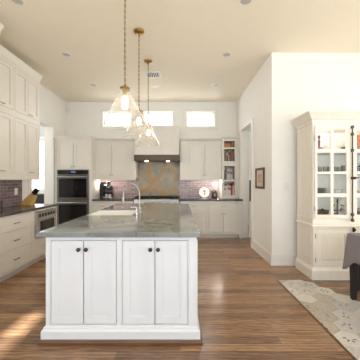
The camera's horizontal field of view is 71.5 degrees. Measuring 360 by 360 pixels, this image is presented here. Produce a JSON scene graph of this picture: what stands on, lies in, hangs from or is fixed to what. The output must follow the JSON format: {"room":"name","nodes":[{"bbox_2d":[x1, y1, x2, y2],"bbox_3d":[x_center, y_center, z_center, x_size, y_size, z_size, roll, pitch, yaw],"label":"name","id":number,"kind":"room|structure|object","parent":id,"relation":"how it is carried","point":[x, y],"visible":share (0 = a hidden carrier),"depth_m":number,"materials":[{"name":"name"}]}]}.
{"room":"kitchen","nodes":[
{"label":"kitchen","id":0,"kind":"room"},
{"bbox_2d":[40,126,43,139],"bbox_3d":[-4.390,-0.355,7.275,2.420,3.430,0.150,0,0,0],"label":"wall","id":1,"kind":"structure","parent":0,"point":[41,127],"depth_m":7.20,"materials":[{"name":"paint"}]},
{"bbox_2d":[32,137,43,192],"bbox_3d":[-4.360,-0.460,7.237,1.150,1.630,0.115,0,0,0],"label":"window","id":2,"kind":"structure","parent":1,"relation":"in","point":[40,190],"depth_m":7.25,"materials":[{"name":"glass"}]},
{"bbox_2d":[22,84,65,203],"bbox_3d":[-3.080,-0.355,1.895,0.200,3.430,9.290,0,0,0],"label":"wall","id":3,"kind":"structure","parent":0,"point":[52,107],"depth_m":5.85,"materials":[{"name":"paint"}]},
{"bbox_2d":[0,109,13,179],"bbox_3d":[-2.783,-0.537,3.590,0.385,1.035,0.720,0,0,0],"label":"upper cabinet","id":4,"kind":"object","parent":3,"relation":"attached to","point":[6,118],"visible":1,"depth_m":3.79,"materials":[{"name":"beige paint"}]},
{"bbox_2d":[0,44,15,113],"bbox_3d":[-2.782,-1.513,3.590,0.386,0.914,0.720,0,0,0],"label":"upper cabinet","id":5,"kind":"object","parent":3,"relation":"attached to","point":[7,59],"visible":0.98,"depth_m":3.79,"materials":[{"name":"beige paint"}]},
{"bbox_2d":[0,180,21,206],"bbox_3d":[-2.974,0.174,3.928,0.012,0.509,1.545,0,0,0],"label":"backsplash","id":6,"kind":"structure","parent":3,"relation":"attached to","point":[7,196],"depth_m":4.38,"materials":[{"name":"tile"}]},
{"bbox_2d":[14,114,39,179],"bbox_3d":[-2.783,-0.537,4.310,0.385,1.035,0.720,0,0,0],"label":"upper cabinet","id":7,"kind":"object","parent":3,"relation":"attached to","point":[26,132],"visible":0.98,"depth_m":4.27,"materials":[{"name":"beige paint"}]},
{"bbox_2d":[14,57,41,123],"bbox_3d":[-2.782,-1.513,4.325,0.386,0.914,0.751,0,0,0],"label":"upper cabinet","id":8,"kind":"object","parent":3,"relation":"attached to","point":[26,79],"visible":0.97,"depth_m":4.27,"materials":[{"name":"beige paint"}]},
{"bbox_2d":[28,117,54,203],"bbox_3d":[-2.970,0.005,5.425,0.020,2.710,1.030,0,0,0],"label":"trim","id":9,"kind":"structure","parent":3,"relation":"attached to","point":[42,120],"depth_m":5.85,"materials":[{"name":"paint"}]},
{"bbox_2d":[66,102,236,203],"bbox_3d":[-0.775,-0.355,6.620,4.810,3.430,0.160,0,0,0],"label":"wall","id":10,"kind":"structure","parent":0,"point":[83,118],"depth_m":6.54,"materials":[{"name":"paint"}]},
{"bbox_2d":[95,138,126,179],"bbox_3d":[-1.694,-0.537,6.324,0.769,1.025,0.428,0,0,0],"label":"upper cabinet","id":11,"kind":"object","parent":10,"relation":"attached to","point":[111,153],"visible":0.98,"depth_m":6.18,"materials":[{"name":"beige paint"}]},
{"bbox_2d":[100,109,134,129],"bbox_3d":[-1.635,-1.615,6.580,0.900,0.540,0.120,0,0,0],"label":"window","id":12,"kind":"structure","parent":10,"relation":"in","point":[106,111],"depth_m":6.52,"materials":[{"name":"paint"}]},
{"bbox_2d":[126,138,137,179],"bbox_3d":[-1.204,-0.537,6.324,0.209,1.025,0.428,0,0,0],"label":"upper cabinet","id":13,"kind":"object","parent":10,"relation":"attached to","point":[132,166],"visible":0.89,"depth_m":6.18,"materials":[{"name":"beige paint"}]},
{"bbox_2d":[134,126,179,161],"bbox_3d":[-0.552,-0.901,6.243,1.090,0.858,0.586,0,0,0],"label":"range hood","id":14,"kind":"object","parent":10,"relation":"attached to","point":[162,144],"visible":1,"depth_m":5.99,"materials":[{"name":"beige paint"}]},
{"bbox_2d":[138,162,179,201],"bbox_3d":[-0.550,-0.040,6.519,1.100,1.200,0.013,0,0,0],"label":"backsplash slab","id":15,"kind":"structure","parent":10,"relation":"attached to","point":[154,178],"depth_m":6.51,"materials":[{"name":"beige stone"}]},
{"bbox_2d":[142,109,175,125],"bbox_3d":[-0.550,-1.615,6.580,0.900,0.540,0.120,0,0,0],"label":"window","id":16,"kind":"structure","parent":10,"relation":"in","point":[145,111],"depth_m":6.52,"materials":[{"name":"paint"}]},
{"bbox_2d":[100,179,218,196],"bbox_3d":[-0.525,0.184,6.534,3.108,0.489,0.012,0,0,0],"label":"backsplash","id":17,"kind":"structure","parent":10,"relation":"attached to","point":[188,188],"depth_m":6.53,"materials":[{"name":"tile"}]},
{"bbox_2d":[180,138,187,179],"bbox_3d":[0.100,-0.537,6.324,0.200,1.025,0.428,0,0,0],"label":"upper cabinet","id":18,"kind":"object","parent":10,"relation":"attached to","point":[183,141],"visible":1,"depth_m":6.18,"materials":[{"name":"beige paint"}]},
{"bbox_2d":[183,109,217,129],"bbox_3d":[0.532,-1.615,6.580,0.900,0.540,0.120,0,0,0],"label":"window","id":19,"kind":"structure","parent":10,"relation":"in","point":[185,111],"depth_m":6.52,"materials":[{"name":"paint"}]},
{"bbox_2d":[188,138,221,179],"bbox_3d":[0.613,-0.537,6.324,0.824,1.025,0.428,0,0,0],"label":"upper cabinet","id":20,"kind":"object","parent":10,"relation":"attached to","point":[204,154],"visible":0.97,"depth_m":6.18,"materials":[{"name":"beige paint"}]},
{"bbox_2d":[0,0,359,101],"bbox_3d":[-0.500,-2.120,2.575,11.000,0.100,10.650,0,0,0],"label":"ceiling","id":21,"kind":"structure","parent":0,"point":[185,41],"depth_m":3.66,"materials":[{"name":"paint"}]},
{"bbox_2d":[9,0,25,5],"bbox_3d":[-1.870,-2.066,2.870,0.170,0.008,0.170,0,0,0],"label":"recessed light","id":22,"kind":"object","parent":21,"relation":"in","point":[16,2],"visible":1,"depth_m":2.89,"materials":[{"name":"white plastic"}]},
{"bbox_2d":[60,52,71,56],"bbox_3d":[-1.865,-2.066,4.090,0.170,0.008,0.170,0,0,0],"label":"recessed light","id":23,"kind":"object","parent":21,"relation":"in","point":[65,54],"visible":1,"depth_m":4.08,"materials":[{"name":"white plastic"}]},
{"bbox_2d":[120,1,129,104],"bbox_3d":[-0.570,-1.327,2.590,0.425,1.484,0.425,0,0,-34],"label":"pendant light","id":24,"kind":"object","parent":21,"relation":"hanging from","point":[124,88],"visible":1,"depth_m":2.58,"materials":[{"name":"gold metal"}]},
{"bbox_2d":[134,28,143,123],"bbox_3d":[-0.566,-1.327,3.450,0.425,1.484,0.425,0,0,-34],"label":"pendant light","id":25,"kind":"object","parent":21,"relation":"hanging from","point":[138,31],"visible":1,"depth_m":3.44,"materials":[{"name":"gold metal"}]},
{"bbox_2d":[144,59,151,135],"bbox_3d":[-0.547,-1.327,4.310,0.425,1.484,0.425,0,0,-34],"label":"pendant light","id":26,"kind":"object","parent":21,"relation":"hanging from","point":[147,61],"visible":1,"depth_m":4.30,"materials":[{"name":"gold metal"}]},
{"bbox_2d":[144,71,160,77],"bbox_3d":[-0.520,-2.064,4.860,0.300,0.012,0.300,0,0,0],"label":"ceiling vent","id":27,"kind":"object","parent":21,"relation":"in","point":[152,74],"visible":0.96,"depth_m":4.83,"materials":[{"name":"white plastic"}]},
{"bbox_2d":[222,52,231,56],"bbox_3d":[0.765,-2.066,4.090,0.170,0.008,0.170,0,0,0],"label":"recessed light","id":28,"kind":"object","parent":21,"relation":"in","point":[225,54],"visible":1,"depth_m":4.08,"materials":[{"name":"white plastic"}]},
{"bbox_2d":[238,0,252,5],"bbox_3d":[0.755,-2.066,2.870,0.170,0.008,0.170,0,0,0],"label":"recessed light","id":29,"kind":"object","parent":21,"relation":"in","point":[243,2],"visible":1,"depth_m":2.89,"materials":[{"name":"white plastic"}]},
{"bbox_2d":[0,235,359,359],"bbox_3d":[-0.500,1.410,2.575,11.000,0.100,10.650,0,0,0],"label":"floor","id":30,"kind":"structure","parent":0,"point":[244,312],"depth_m":2.46,"materials":[{"name":"brown wood"}]},
{"bbox_2d":[0,211,32,281],"bbox_3d":[-2.635,0.914,3.560,0.670,0.889,0.800,0,0,0],"label":"base cabinet","id":31,"kind":"object","parent":30,"relation":"on","point":[16,231],"visible":0.98,"depth_m":3.54,"materials":[{"name":"beige paint"}]},
{"bbox_2d":[0,204,57,216],"bbox_3d":[-2.642,0.450,3.940,0.674,0.040,1.560,0,0,0],"label":"countertop","id":32,"kind":"structure","parent":31,"relation":"on","point":[13,209],"depth_m":3.91,"materials":[{"name":"grey stone"}]},
{"bbox_2d":[0,200,2,210],"bbox_3d":[-2.620,0.354,3.660,0.056,0.150,0.056,0,0,0],"label":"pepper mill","id":33,"kind":"object","parent":32,"relation":"on","point":[1,201],"visible":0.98,"depth_m":3.65,"materials":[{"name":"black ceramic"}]},
{"bbox_2d":[19,194,36,204],"bbox_3d":[-2.737,0.328,4.500,0.282,0.204,0.110,0,0,0],"label":"knife block","id":34,"kind":"object","parent":32,"relation":"on","point":[30,199],"visible":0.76,"depth_m":4.44,"materials":[{"name":"brown wood"}]},
{"bbox_2d":[35,193,43,203],"bbox_3d":[-4.150,0.855,6.925,1.340,1.009,0.450,0,0,0],"label":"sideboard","id":35,"kind":"object","parent":30,"relation":"on","point":[40,196],"visible":0.02,"depth_m":6.72,"materials":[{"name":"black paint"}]},
{"bbox_2d":[28,206,55,266],"bbox_3d":[-2.635,0.914,4.330,0.670,0.889,0.735,0,0,0],"label":"base cabinet","id":36,"kind":"object","parent":30,"relation":"on","point":[39,244],"visible":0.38,"depth_m":4.12,"materials":[{"name":"beige paint"}]},
{"bbox_2d":[35,208,56,238],"bbox_3d":[-2.303,0.713,4.330,0.094,0.425,0.640,0,0,0],"label":"oven","id":37,"kind":"object","parent":36,"relation":"in","point":[44,219],"visible":0.71,"depth_m":4.24,"materials":[{"name":"metal"}]},
{"bbox_2d":[54,136,99,225],"bbox_3d":[-2.515,0.149,6.186,0.870,2.419,0.704,0,0,0],"label":"tall cabinet","id":38,"kind":"object","parent":30,"relation":"on","point":[71,152],"visible":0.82,"depth_m":5.89,"materials":[{"name":"beige paint"}]},
{"bbox_2d":[56,170,88,224],"bbox_3d":[-2.515,0.395,5.851,0.744,1.324,0.118,0,0,0],"label":"double oven","id":39,"kind":"object","parent":38,"relation":"in","point":[72,185],"visible":0.88,"depth_m":5.85,"materials":[{"name":"metal"}]},
{"bbox_2d":[92,201,112,212],"bbox_3d":[-1.835,0.914,6.209,0.490,0.889,0.658,0,0,0],"label":"base cabinet","id":40,"kind":"object","parent":30,"relation":"on","point":[96,205],"visible":0.29,"depth_m":5.91,"materials":[{"name":"beige paint"}]},
{"bbox_2d":[92,197,134,200],"bbox_3d":[-1.589,0.450,6.207,0.971,0.040,0.664,0,0,0],"label":"countertop","id":41,"kind":"structure","parent":40,"relation":"on","point":[113,198],"depth_m":5.88,"materials":[{"name":"grey stone"}]},
{"bbox_2d":[100,182,113,197],"bbox_3d":[-1.840,0.230,6.275,0.300,0.400,0.351,0,0,0],"label":"espresso machine","id":42,"kind":"object","parent":41,"relation":"on","point":[104,189],"visible":0.98,"depth_m":6.24,"materials":[{"name":"black metal"}]},
{"bbox_2d":[134,196,178,203],"bbox_3d":[-0.552,0.515,6.162,1.060,0.280,0.656,0,0,0],"label":"rangetop","id":43,"kind":"object","parent":41,"relation":"on","point":[143,199],"visible":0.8,"depth_m":5.87,"materials":[{"name":"metal"}]},
{"bbox_2d":[37,237,201,345],"bbox_3d":[-0.495,0.913,3.388,1.360,0.892,2.655,0,0,0],"label":"kitchen island","id":44,"kind":"object","parent":30,"relation":"on","point":[101,291],"visible":0.9,"depth_m":2.10,"materials":[{"name":"white paint"},{"name":"grey marble stone"},{"name":"dark metal"}]},
{"bbox_2d":[37,204,199,236],"bbox_3d":[-0.511,0.446,3.386,1.348,0.042,2.648,0,0,0],"label":"island countertop","id":45,"kind":"structure","parent":44,"relation":"on","point":[155,220],"depth_m":2.44,"materials":[{"name":"grey stone"}]},
{"bbox_2d":[89,210,137,214],"bbox_3d":[-0.902,0.569,3.420,0.597,0.262,0.632,0,0,0],"label":"farmhouse sink","id":46,"kind":"object","parent":45,"relation":"in","point":[101,212],"visible":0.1,"depth_m":3.70,"materials":[{"name":"white ceramic"}]},
{"bbox_2d":[122,183,145,211],"bbox_3d":[-0.631,0.227,3.420,0.331,0.394,0.060,0,0,0],"label":"kitchen faucet","id":47,"kind":"object","parent":45,"relation":"on","point":[123,200],"visible":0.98,"depth_m":3.41,"materials":[{"name":"silver metal"}]},
{"bbox_2d":[113,201,133,204],"bbox_3d":[-1.344,0.914,6.209,0.488,0.889,0.658,0,0,0],"label":"base cabinet","id":48,"kind":"object","parent":30,"relation":"on","point":[114,202],"visible":0.08,"depth_m":5.91,"materials":[{"name":"beige paint"}]},
{"bbox_2d":[180,201,207,237],"bbox_3d":[0.330,0.914,6.209,0.660,0.889,0.658,0,0,0],"label":"base cabinet","id":49,"kind":"object","parent":30,"relation":"on","point":[199,209],"visible":0.61,"depth_m":5.91,"materials":[{"name":"beige paint"}]},
{"bbox_2d":[208,201,238,237],"bbox_3d":[1.031,0.914,6.209,0.738,0.889,0.658,0,0,0],"label":"base cabinet","id":50,"kind":"object","parent":30,"relation":"on","point":[223,216],"visible":0.99,"depth_m":5.91,"materials":[{"name":"beige paint"}]},
{"bbox_2d":[180,197,242,200],"bbox_3d":[0.742,0.450,6.207,1.475,0.040,0.664,0,0,0],"label":"countertop","id":51,"kind":"structure","parent":50,"relation":"on","point":[181,198],"depth_m":5.88,"materials":[{"name":"grey stone"}]},
{"bbox_2d":[199,187,208,196],"bbox_3d":[0.625,0.294,6.445,0.260,0.256,0.056,0,0,0],"label":"decorative plate","id":52,"kind":"object","parent":51,"relation":"on","point":[204,192],"visible":1,"depth_m":6.45,"materials":[{"name":"white ceramic"}]},
{"bbox_2d":[210,189,216,197],"bbox_3d":[0.862,0.320,6.330,0.157,0.220,0.157,0,0,45],"label":"canister","id":53,"kind":"object","parent":51,"relation":"on","point":[214,193],"visible":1,"depth_m":6.28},
{"bbox_2d":[219,137,236,197],"bbox_3d":[1.216,-0.330,6.341,0.369,1.520,0.394,0,0,0],"label":"open shelf","id":54,"kind":"object","parent":51,"relation":"on","point":[224,164],"visible":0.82,"depth_m":6.18,"materials":[{"name":"beige paint"}]},
{"bbox_2d":[224,170,226,179],"bbox_3d":[1.143,-0.150,6.320,0.030,0.240,0.220,0,0,0],"label":"book","id":55,"kind":"object","parent":54,"relation":"on","point":[225,171],"visible":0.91,"depth_m":6.21,"materials":[{"name":"paper"}]},
{"bbox_2d":[225,169,229,179],"bbox_3d":[1.204,-0.166,6.319,0.075,0.270,0.221,0,0,0],"label":"book","id":56,"kind":"object","parent":54,"relation":"on","point":[228,170],"visible":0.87,"depth_m":6.21,"materials":[{"name":"paper"}]},
{"bbox_2d":[230,169,232,179],"bbox_3d":[1.279,-0.161,6.319,0.060,0.260,0.221,0,0,0],"label":"book","id":57,"kind":"object","parent":54,"relation":"on","point":[231,170],"visible":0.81,"depth_m":6.21,"materials":[{"name":"paper"}]},
{"bbox_2d":[239,201,242,237],"bbox_3d":[1.440,0.914,5.926,0.078,0.889,0.028,0,0,0],"label":"trim","id":58,"kind":"structure","parent":50,"relation":"attached to","point":[240,202],"depth_m":5.91,"materials":[{"name":"beige paint"}]},
{"bbox_2d":[276,279,356,359],"bbox_3d":[1.522,1.357,1.325,0.395,0.005,4.250,0,0,0],"label":"trim","id":59,"kind":"structure","parent":30,"relation":"on","point":[295,298],"depth_m":2.54,"materials":[{"name":"brown wood"}]},
{"bbox_2d":[279,280,359,359],"bbox_3d":[1.834,1.357,1.321,0.977,0.004,4.218,0,0,0],"label":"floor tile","id":60,"kind":"structure","parent":30,"relation":"on","point":[323,303],"depth_m":2.64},
{"bbox_2d":[291,110,359,279],"bbox_3d":[2.362,0.204,3.643,1.246,2.309,0.555,0,0,0],"label":"hutch","id":61,"kind":"object","parent":30,"relation":"on","point":[321,239],"visible":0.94,"depth_m":3.46,"materials":[{"name":"paint"}]},
{"bbox_2d":[318,135,320,148],"bbox_3d":[1.997,-0.543,3.590,0.048,0.235,0.048,0,0,0],"label":"figurine","id":62,"kind":"object","parent":61,"relation":"on","point":[319,136],"visible":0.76,"depth_m":3.58,"materials":[{"name":"ceramic"}]},
{"bbox_2d":[317,209,328,214],"bbox_3d":[2.052,0.469,3.610,0.172,0.100,0.172,0,0,-22],"label":"bowl","id":63,"kind":"object","parent":61,"relation":"on","point":[319,212],"visible":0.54,"depth_m":3.55,"materials":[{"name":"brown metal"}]},
{"bbox_2d":[334,189,342,192],"bbox_3d":[2.262,0.154,3.620,0.170,0.070,0.167,0,0,0],"label":"serving bowl","id":64,"kind":"object","parent":61,"relation":"on","point":[335,190],"visible":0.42,"depth_m":3.56,"materials":[{"name":"white ceramic"}]},
{"bbox_2d":[317,153,359,154],"bbox_3d":[2.362,-0.415,3.704,0.988,0.020,0.389,0,0,0],"label":"shelf","id":65,"kind":"object","parent":61,"relation":"attached to","point":[317,153],"depth_m":3.75,"materials":[{"name":"paint"}]},
{"bbox_2d":[334,198,343,213],"bbox_3d":[2.292,0.386,3.640,0.196,0.265,0.088,0,0,0],"label":"candelabra","id":66,"kind":"object","parent":61,"relation":"on","point":[337,202],"visible":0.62,"depth_m":3.63,"materials":[{"name":"grey metal"}]},
{"bbox_2d":[357,134,359,148],"bbox_3d":[2.612,-0.557,3.683,0.260,0.260,0.075,0,0,0],"label":"wooden bowl","id":67,"kind":"object","parent":61,"relation":"on","point":[358,135],"visible":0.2,"depth_m":3.69,"materials":[{"name":"orange wood"}]},
{"bbox_2d":[349,263,357,299],"bbox_3d":[2.430,0.984,2.075,0.950,0.751,1.650,0,0,0],"label":"dining table","id":68,"kind":"object","parent":30,"relation":"on","point":[353,268],"visible":0.58,"depth_m":2.84,"materials":[{"name":"black paint"}]},
{"bbox_2d":[342,233,359,268],"bbox_3d":[2.435,0.829,2.074,1.068,0.448,1.781,0,0,0],"label":"tablecloth","id":69,"kind":"object","parent":68,"relation":"on","point":[352,247],"visible":0.99,"depth_m":2.82,"materials":[{"name":"grey fabric"}]},
{"bbox_2d":[357,264,359,290],"bbox_3d":[2.400,1.139,3.015,0.400,0.439,0.250,0,0,0],"label":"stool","id":70,"kind":"object","parent":30,"relation":"on","point":[358,276],"visible":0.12,"depth_m":3.10,"materials":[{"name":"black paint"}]},
{"bbox_2d":[237,53,280,253],"bbox_3d":[1.555,-0.355,5.285,0.150,3.430,2.510,0,0,0],"label":"wall","id":71,"kind":"structure","parent":0,"point":[261,100],"depth_m":4.33,"materials":[{"name":"paint"}]},
{"bbox_2d":[237,138,239,197],"bbox_3d":[1.440,-0.316,6.200,0.078,1.489,0.020,0,0,0],"label":"trim","id":72,"kind":"structure","parent":71,"relation":"attached to","point":[238,139],"depth_m":6.19,"materials":[{"name":"beige paint"}]},
{"bbox_2d":[240,117,252,247],"bbox_3d":[1.466,0.035,5.565,0.028,2.650,1.050,0,0,0],"label":"trim","id":73,"kind":"structure","parent":71,"relation":"attached to","point":[250,121],"depth_m":5.08,"materials":[{"name":"paint"}]},
{"bbox_2d":[248,131,250,237],"bbox_3d":[2.050,0.085,5.950,0.820,2.530,0.090,0,0,0],"label":"door","id":74,"kind":"structure","parent":71,"relation":"in","point":[249,132],"depth_m":5.95,"materials":[{"name":"paint"}]},
{"bbox_2d":[255,167,264,188],"bbox_3d":[1.466,-0.050,4.600,0.025,0.380,0.480,0,0,0],"label":"picture frame","id":75,"kind":"object","parent":71,"relation":"attached to","point":[259,172],"visible":1,"depth_m":4.57,"materials":[{"name":"brown wood"}]},
{"bbox_2d":[258,174,261,182],"bbox_3d":[1.470,-0.050,4.600,0.001,0.160,0.240,0,0,0],"label":"print","id":76,"kind":"object","parent":75,"relation":"attached to","point":[259,175],"depth_m":4.59},
{"bbox_2d":[253,239,271,265],"bbox_3d":[1.471,1.266,4.526,0.018,0.187,1.028,0,0,0],"label":"baseboard","id":77,"kind":"structure","parent":71,"relation":"attached to","point":[265,254],"depth_m":4.42,"materials":[{"name":"paint"}]},
{"bbox_2d":[281,53,359,257],"bbox_3d":[2.965,-0.355,4.105,2.670,3.430,0.150,0,0,0],"label":"wall","id":78,"kind":"structure","parent":0,"point":[309,81],"depth_m":4.03,"materials":[{"name":"paint"}]},
{"bbox_2d":[272,254,295,265],"bbox_3d":[1.670,1.266,4.021,0.380,0.187,0.018,0,0,0],"label":"baseboard","id":79,"kind":"structure","parent":78,"relation":"attached to","point":[277,259],"depth_m":4.01,"materials":[{"name":"paint"}]},
{"bbox_2d":[284,183,288,189],"bbox_3d":[1.710,0.090,4.024,0.080,0.120,0.010,0,0,0],"label":"light switch","id":80,"kind":"object","parent":78,"relation":"attached to","point":[286,185],"visible":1,"depth_m":4.02,"materials":[{"name":"white plastic"}]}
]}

